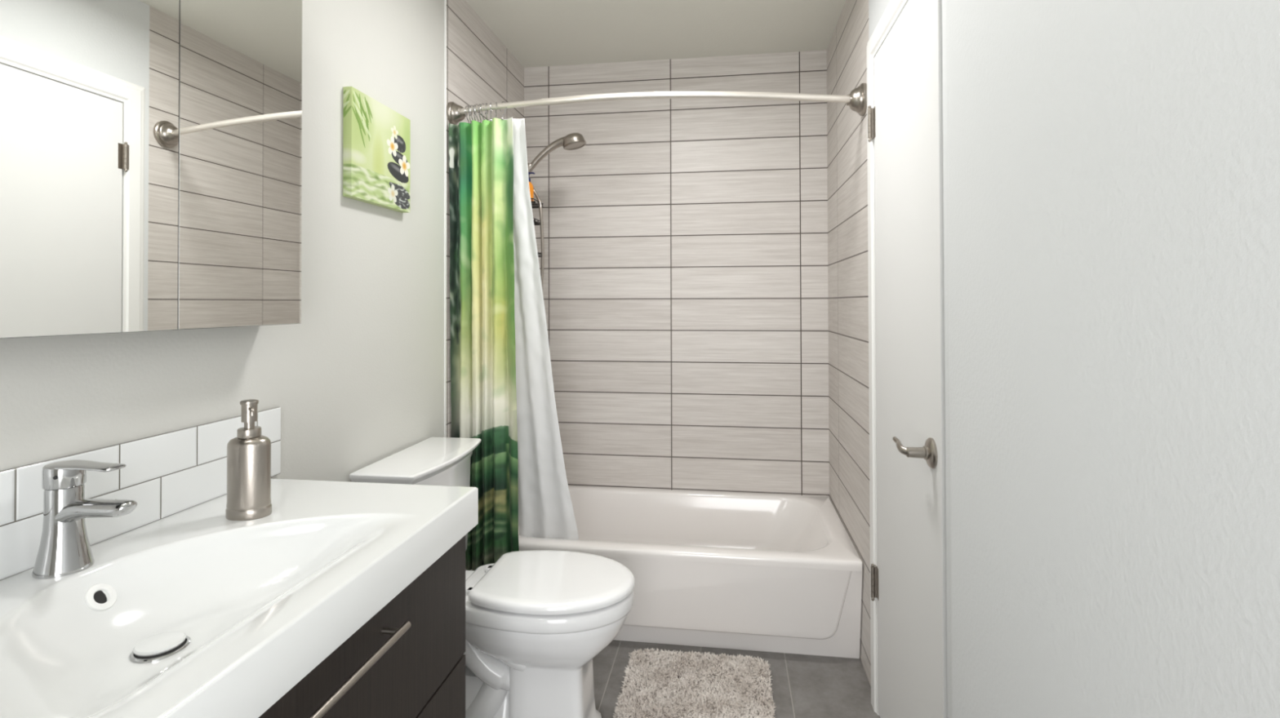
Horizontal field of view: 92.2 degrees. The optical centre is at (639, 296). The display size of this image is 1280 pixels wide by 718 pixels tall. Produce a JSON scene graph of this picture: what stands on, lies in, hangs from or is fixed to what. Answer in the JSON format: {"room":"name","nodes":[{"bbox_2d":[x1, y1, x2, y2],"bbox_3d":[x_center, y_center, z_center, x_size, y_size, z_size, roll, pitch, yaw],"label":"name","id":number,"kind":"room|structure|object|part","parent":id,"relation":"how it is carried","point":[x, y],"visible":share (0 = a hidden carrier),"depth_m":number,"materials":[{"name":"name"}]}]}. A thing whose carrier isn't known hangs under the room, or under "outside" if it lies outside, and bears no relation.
{"room":"bathroom","nodes":[
{"label":"bathroom","id":0,"kind":"room"},
{"bbox_2d":[0,0,444,482],"bbox_3d":[-1.001,0.054,0.584,0.100,2.487,3.366,0,-1,8],"label":"wall","id":1,"kind":"structure","parent":0,"point":[356,384],"depth_m":1.59,"materials":[{"name":"grey paint"}]},
{"bbox_2d":[0,407,280,580],"bbox_3d":[-0.900,0.324,0.896,0.008,0.152,1.038,0,-1,8],"label":"backsplash","id":2,"kind":"structure","parent":1,"relation":"attached to","point":[166,474],"depth_m":1.07,"materials":[{"name":"white tile"}]},
{"bbox_2d":[0,0,302,338],"bbox_3d":[-0.855,-0.324,0.903,0.099,0.760,0.927,0,-1,8],"label":"mirror","id":3,"kind":"object","parent":1,"relation":"attached to","point":[151,150],"visible":1,"depth_m":0.99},
{"bbox_3d":[-0.821,-0.325,0.900,0.026,0.760,0.303,0,-1,9],"label":"mirror door","id":4,"kind":"part","parent":3,"relation":"part of","materials":[{"name":"grey"}]},
{"bbox_2d":[0,0,179,337],"bbox_3d":[-0.808,-0.325,0.898,0.001,0.759,0.302,0,-1,9],"label":"mirror glass","id":5,"kind":"object","parent":3,"relation":"attached to","point":[89,89],"depth_m":0.90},
{"bbox_3d":[-0.781,-0.321,1.207,0.026,0.760,0.303,0,-1,9],"label":"mirror door","id":6,"kind":"part","parent":3,"relation":"part of","materials":[{"name":"grey metal"}]},
{"bbox_2d":[177,0,302,329],"bbox_3d":[-0.768,-0.321,1.205,0.001,0.759,0.302,0,-1,9],"label":"mirror glass","id":7,"kind":"object","parent":3,"relation":"attached to","point":[240,162],"depth_m":1.18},
{"bbox_2d":[342,86,410,213],"bbox_3d":[-0.764,-0.414,1.803,0.026,0.295,0.307,0,-1,8],"label":"picture","id":8,"kind":"object","parent":1,"relation":"attached to","point":[376,138],"visible":1,"depth_m":1.76,"materials":[{"name":"green"}]},
{"bbox_2d":[446,0,524,437],"bbox_3d":[-0.699,0.076,2.688,0.100,2.487,0.884,0,-1,8],"label":"tiled wall","id":9,"kind":"structure","parent":0,"point":[481,68],"depth_m":2.49,"materials":[{"name":"tile"}]},
{"bbox_2d":[444,0,446,437],"bbox_3d":[-0.710,0.071,2.244,0.004,2.487,0.010,0,-1,8],"label":"trim","id":10,"kind":"structure","parent":9,"relation":"attached to","point":[445,1],"depth_m":2.25,"materials":[{"name":"white paint"}]},
{"bbox_2d":[527,133,586,291],"bbox_3d":[-0.432,-0.253,2.749,0.411,0.918,0.151,0,-1,12],"label":"shower","id":11,"kind":"object","parent":9,"relation":"attached to","point":[572,141],"visible":0.49,"depth_m":2.71,"materials":[{"name":"silver metal"}]},
{"bbox_2d":[530,198,543,257],"bbox_3d":[-0.537,-0.364,2.732,0.193,0.527,0.187,0,-1,8],"label":"shower caddy","id":12,"kind":"object","parent":11,"relation":"hanging from","point":[534,205],"visible":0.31,"depth_m":2.73,"materials":[{"name":"black metal"}]},
{"bbox_2d":[528,172,534,201],"bbox_3d":[-0.488,-0.475,2.680,0.049,0.132,0.049,0,-1,-39],"label":"pump bottle","id":13,"kind":"object","parent":12,"relation":"on","point":[531,186],"visible":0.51,"depth_m":2.67,"materials":[{"name":"orange plastic"}]},
{"bbox_2d":[530,198,543,208],"bbox_3d":[-0.537,-0.411,2.732,0.192,0.021,0.154,0,-1,8],"label":"wire shelf","id":14,"kind":"object","parent":12,"relation":"attached to","point":[534,205],"depth_m":2.72,"materials":[{"name":"black"}]},
{"bbox_2d":[533,217,543,225],"bbox_3d":[-0.537,-0.329,2.731,0.192,0.017,0.154,0,-1,8],"label":"wire shelf","id":15,"kind":"object","parent":12,"relation":"attached to","point":[535,223],"depth_m":2.73,"materials":[{"name":"black"}]},
{"bbox_2d":[446,83,866,124],"bbox_3d":[0.029,-0.676,2.171,1.493,0.108,0.179,0,-1,7],"label":"shower rod","id":16,"kind":"object","parent":9,"relation":"attached to","point":[856,100],"visible":0.96,"depth_m":2.10,"materials":[{"name":"white metal"}]},
{"bbox_2d":[448,116,519,570],"bbox_3d":[-0.566,0.181,2.236,0.278,1.637,0.056,0,-1,19],"label":"shower curtain","id":17,"kind":"object","parent":16,"relation":"hanging from","point":[482,352],"visible":0.83,"depth_m":2.23,"materials":[{"name":"fabric"}]},
{"bbox_2d":[499,101,506,119],"bbox_3d":[-0.491,-0.668,2.212,0.039,0.067,0.003,-1,-1,38],"label":"curtain ring","id":18,"kind":"object","parent":16,"relation":"hanging from","point":[503,101],"visible":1,"depth_m":2.21,"materials":[{"name":"silver metal"}]},
{"bbox_2d":[465,0,845,67],"bbox_3d":[-0.122,-1.228,0.969,1.741,0.080,4.350,0,-1,8],"label":"ceiling","id":19,"kind":"structure","parent":0,"point":[536,33],"depth_m":2.68,"materials":[{"name":"white paint"}]},
{"bbox_2d":[524,49,829,497],"bbox_3d":[0.183,0.077,3.058,1.741,2.487,0.100,0,-1,8],"label":"wall","id":20,"kind":"structure","parent":0,"point":[686,293],"depth_m":3.00,"materials":[{"name":"tile"}]},
{"bbox_2d":[592,640,879,717],"bbox_3d":[-0.115,1.324,0.941,1.741,0.050,4.350,0,-1,8],"label":"floor","id":21,"kind":"structure","parent":0,"point":[803,686],"depth_m":2.10,"materials":[{"name":"grey tile"}]},
{"bbox_2d":[258,535,465,717],"bbox_3d":[-0.640,0.889,0.854,0.506,0.820,0.908,0,-1,8],"label":"vanity cabinet","id":22,"kind":"object","parent":21,"relation":"on","point":[407,660],"visible":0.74,"depth_m":1.03,"materials":[{"name":"brown wood"}]},
{"bbox_2d":[0,478,478,717],"bbox_3d":[-0.657,0.451,0.862,0.495,0.103,0.965,0,-1,8],"label":"sink","id":23,"kind":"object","parent":22,"relation":"on","point":[194,612],"depth_m":0.90,"materials":[{"name":"white ceramic"}]},
{"bbox_2d":[31,459,137,579],"bbox_3d":[-0.807,0.322,0.899,0.147,0.156,0.068,0,-1,8],"label":"sink faucet","id":24,"kind":"object","parent":23,"relation":"on","point":[64,549],"visible":1,"depth_m":0.89,"materials":[{"name":"silver metal"}]},
{"bbox_3d":[-0.785,0.317,0.896,0.104,0.042,0.040,0,-1,8],"label":"spout","id":25,"kind":"part","parent":24,"relation":"part of","materials":[{"name":"silver metal"}]},
{"bbox_2d":[225,399,271,520],"bbox_3d":[-0.719,0.297,1.132,0.076,0.212,0.060,0,-1,8],"label":"soap dispenser","id":26,"kind":"object","parent":23,"relation":"on","point":[248,454],"visible":1,"depth_m":1.11,"materials":[{"name":"silver metal"}]},
{"bbox_3d":[-0.409,0.526,0.823,0.036,0.012,0.337,0,-1,8],"label":"handle","id":27,"kind":"part","parent":22,"relation":"part of","materials":[{"name":"silver metal"}]},
{"bbox_3d":[-0.434,0.971,0.824,0.019,0.466,0.908,0,-1,8],"label":"drawer","id":28,"kind":"part","parent":22,"relation":"part of","materials":[{"name":"brown wood"}]},
{"bbox_2d":[349,437,635,717],"bbox_3d":[-0.383,0.897,1.833,0.742,0.834,0.464,0,-1,8],"label":"toilet","id":29,"kind":"object","parent":21,"relation":"on","point":[536,622],"visible":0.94,"depth_m":1.72,"materials":[{"name":"white ceramic"}]},
{"bbox_3d":[-0.648,0.496,1.875,0.209,0.032,0.464,0,-1,8],"label":"tank lid","id":30,"kind":"part","parent":29,"relation":"part of","materials":[{"name":"white ceramic"}]},
{"bbox_3d":[-0.653,0.691,1.874,0.180,0.354,0.430,0,-1,8],"label":"tank","id":31,"kind":"part","parent":29,"relation":"part of","materials":[{"name":"white ceramic"}]},
{"bbox_3d":[-0.240,0.833,1.813,0.452,0.030,0.372,0,-1,8],"label":"lid","id":32,"kind":"part","parent":29,"relation":"part of","materials":[{"name":"white plastic"}]},
{"bbox_2d":[465,485,862,658],"bbox_3d":[0.101,1.128,2.632,1.485,0.377,0.741,0,-1,8],"label":"bathtub","id":33,"kind":"object","parent":21,"relation":"on","point":[746,571],"visible":0.58,"depth_m":2.27,"materials":[{"name":"white ceramic"}]},
{"bbox_3d":[0.046,1.103,2.299,1.464,0.272,0.062,0,-1,8],"label":"apron panel","id":34,"kind":"part","parent":33,"relation":"part of","materials":[{"name":"white ceramic"}]},
{"bbox_2d":[613,648,776,717],"bbox_3d":[0.171,1.296,1.919,0.512,0.024,0.655,0,-1,8],"label":"bath mat","id":35,"kind":"object","parent":21,"relation":"on","point":[662,684],"visible":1,"depth_m":2.04,"materials":[{"name":"beige fabric"}]},
{"bbox_2d":[826,0,871,686],"bbox_3d":[0.901,0.069,2.463,0.150,2.487,0.875,0,-1,8],"label":"tiled wall","id":36,"kind":"structure","parent":0,"point":[846,50],"depth_m":2.38,"materials":[{"name":"tile"}]},
{"bbox_2d":[868,0,951,717],"bbox_3d":[0.771,0.060,1.572,0.154,2.487,0.925,0,-1,8],"label":"wall","id":37,"kind":"structure","parent":0,"point":[877,8],"depth_m":1.32,"materials":[{"name":"white paint"}]},
{"bbox_2d":[866,0,908,715],"bbox_3d":[0.691,0.230,1.584,0.018,2.147,0.871,0,-1,8],"label":"trim","id":38,"kind":"structure","parent":37,"relation":"attached to","point":[894,8],"depth_m":1.94,"materials":[{"name":"white paint"}]},
{"bbox_2d":[867,0,947,717],"bbox_3d":[0.680,0.270,1.641,0.105,2.045,0.612,0,-1,8],"label":"door","id":39,"kind":"structure","parent":37,"relation":"in","point":[905,121],"depth_m":1.55,"materials":[{"name":"white paint"}]},
{"bbox_3d":[0.605,0.350,1.433,0.022,0.031,0.076,0,-1,-5],"label":"lever arm","id":40,"kind":"part","parent":39,"relation":"part of","materials":[{"name":"silver metal"}]},
{"bbox_3d":[0.634,0.355,1.397,0.056,0.068,0.068,0,-1,8],"label":"lever","id":41,"kind":"part","parent":39,"relation":"part of","materials":[{"name":"silver metal"}]},
{"bbox_2d":[946,0,1279,717],"bbox_3d":[0.506,0.043,-0.080,0.211,2.487,2.478,0,-1,8],"label":"wall","id":42,"kind":"structure","parent":0,"point":[1113,166],"depth_m":0.66,"materials":[{"name":"white paint"}]},
{"label":"curtain ring","id":43,"kind":"object","parent":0,"visible":0},
{"bbox_2d":[488,118,578,540],"bbox_3d":[-0.404,0.247,2.345,0.321,1.796,0.213,0,-1,8],"label":"curtain liner","id":44,"kind":"object","parent":43,"relation":"hanging from","point":[545,508],"visible":0.6,"depth_m":2.37,"materials":[{"name":"white fabric"}]}
]}

